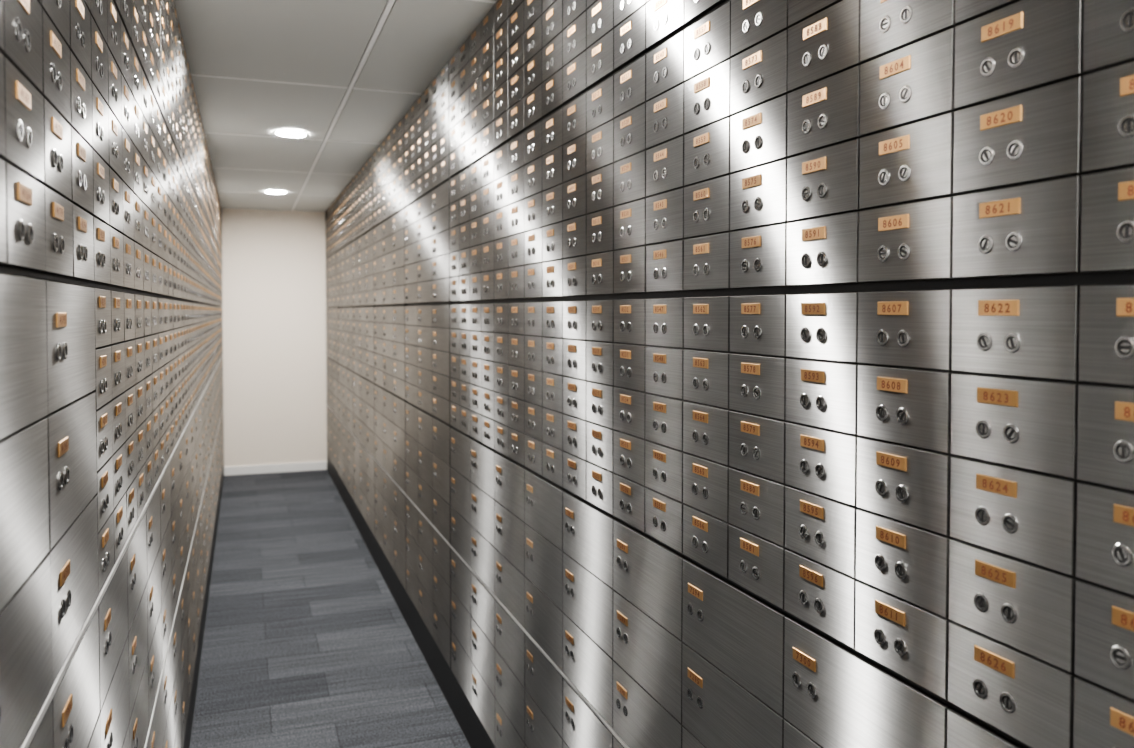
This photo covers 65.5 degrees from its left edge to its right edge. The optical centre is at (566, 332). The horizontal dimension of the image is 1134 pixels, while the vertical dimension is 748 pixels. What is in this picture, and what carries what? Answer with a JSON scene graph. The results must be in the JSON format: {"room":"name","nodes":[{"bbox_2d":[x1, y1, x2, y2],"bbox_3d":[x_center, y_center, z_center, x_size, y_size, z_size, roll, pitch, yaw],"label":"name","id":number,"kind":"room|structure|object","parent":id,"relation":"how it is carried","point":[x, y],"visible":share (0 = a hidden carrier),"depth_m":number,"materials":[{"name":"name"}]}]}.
{"room":"bank vault","nodes":[
{"label":"bank vault","id":0,"kind":"room"},
{"bbox_2d":[221,208,326,466],"bbox_3d":[-2.845,0.085,8.600,1.550,2.547,0.100,-1,2,-20],"label":"wall","id":1,"kind":"structure","parent":0,"point":[274,307],"depth_m":8.55,"materials":[{"name":"beige paint"}]},
{"bbox_2d":[224,461,326,475],"bbox_3d":[-2.826,1.316,8.577,0.950,0.084,0.013,-1,2,-20],"label":"baseboard","id":2,"kind":"structure","parent":1,"relation":"attached to","point":[305,466],"depth_m":8.57,"materials":[{"name":"white paint"}]},
{"bbox_2d":[189,470,470,747],"bbox_3d":[-0.959,1.537,3.469,1.750,0.100,11.100,-1,2,-20],"label":"floor","id":3,"kind":"structure","parent":0,"point":[307,644],"depth_m":4.19,"materials":[{"name":"carpet"}]},
{"bbox_2d":[0,0,100,747],"bbox_3d":[-0.249,0.308,-0.313,0.292,2.544,3.244,-1,2,-20],"label":"boxes","id":4,"kind":"object","parent":3,"relation":"on","point":[50,694],"visible":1,"depth_m":0.95,"materials":[{"name":"metal"}]},
{"bbox_2d":[87,0,197,747],"bbox_3d":[-1.250,0.239,2.429,0.292,2.544,2.595,-1,2,-20],"label":"boxes","id":5,"kind":"object","parent":3,"relation":"on","point":[143,283],"visible":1,"depth_m":1.86,"materials":[{"name":"metal"}]},
{"bbox_2d":[192,82,215,675],"bbox_3d":[-2.140,0.179,4.865,0.292,2.544,2.595,-1,2,-20],"label":"boxes","id":6,"kind":"object","parent":3,"relation":"on","point":[203,239],"visible":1,"depth_m":4.47,"materials":[{"name":"metal"}]},
{"bbox_2d":[213,174,223,534],"bbox_3d":[-2.992,0.120,7.199,0.292,2.544,2.374,-1,2,-20],"label":"boxes","id":7,"kind":"object","parent":3,"relation":"on","point":[217,223],"visible":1,"depth_m":6.98,"materials":[{"name":"metal"}]},
{"bbox_2d":[325,198,338,491],"bbox_3d":[-2.036,0.096,8.188,0.292,2.544,1.170,-1,2,-20],"label":"boxes","id":8,"kind":"object","parent":3,"relation":"on","point":[332,363],"visible":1,"depth_m":8.08,"materials":[{"name":"metal"}]},
{"bbox_2d":[337,180,353,520],"bbox_3d":[-1.641,0.123,7.108,0.292,2.544,1.130,-1,2,-20],"label":"boxes","id":9,"kind":"object","parent":3,"relation":"on","point":[344,200],"visible":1,"depth_m":6.99,"materials":[{"name":"metal"}]},
{"bbox_2d":[352,154,375,560],"bbox_3d":[-1.254,0.149,6.047,0.292,2.544,1.130,-1,2,-20],"label":"boxes","id":10,"kind":"object","parent":3,"relation":"on","point":[362,182],"visible":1,"depth_m":5.93,"materials":[{"name":"metal"}]},
{"bbox_2d":[373,116,406,622],"bbox_3d":[-0.866,0.176,4.986,0.292,2.544,1.130,-1,2,-20],"label":"boxes","id":11,"kind":"object","parent":3,"relation":"on","point":[389,207],"visible":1,"depth_m":4.85,"materials":[{"name":"metal"}]},
{"bbox_2d":[404,61,451,707],"bbox_3d":[-0.497,0.201,3.974,0.292,2.544,1.026,-1,2,-20],"label":"boxes","id":12,"kind":"object","parent":3,"relation":"on","point":[427,177],"visible":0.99,"depth_m":3.83,"materials":[{"name":"metal"}]},
{"bbox_2d":[449,0,957,747],"bbox_3d":[0.124,0.243,2.273,0.292,2.544,2.595,-1,2,-20],"label":"boxes","id":13,"kind":"object","parent":3,"relation":"on","point":[702,283],"visible":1,"depth_m":1.54,"materials":[{"name":"metal"}]},
{"bbox_2d":[947,0,1133,747],"bbox_3d":[1.014,0.304,-0.164,0.292,2.544,2.595,-1,2,-20],"label":"boxes","id":14,"kind":"object","parent":3,"relation":"on","point":[1041,636],"visible":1,"depth_m":0.88,"materials":[{"name":"metal"}]},
{"bbox_2d":[174,0,497,211],"bbox_3d":[-0.959,-1.109,3.402,1.750,0.101,11.100,-1,2,-20],"label":"ceiling","id":15,"kind":"structure","parent":0,"point":[344,74],"depth_m":3.67,"materials":[{"name":"grey paint"}]},
{"bbox_2d":[263,190,287,193],"bbox_3d":[-2.376,-1.149,7.197,0.196,0.006,0.196,-1,2,-20],"label":"recessed light","id":16,"kind":"object","parent":15,"relation":"in","point":[265,191],"visible":1,"depth_m":7.19,"materials":[{"name":"white"}]},
{"bbox_2d":[272,130,308,137],"bbox_3d":[-1.512,-1.090,4.830,0.196,0.006,0.196,-1,2,-20],"label":"recessed light","id":17,"kind":"object","parent":15,"relation":"in","point":[282,133],"visible":1,"depth_m":4.82,"materials":[{"name":"white"}]}
]}

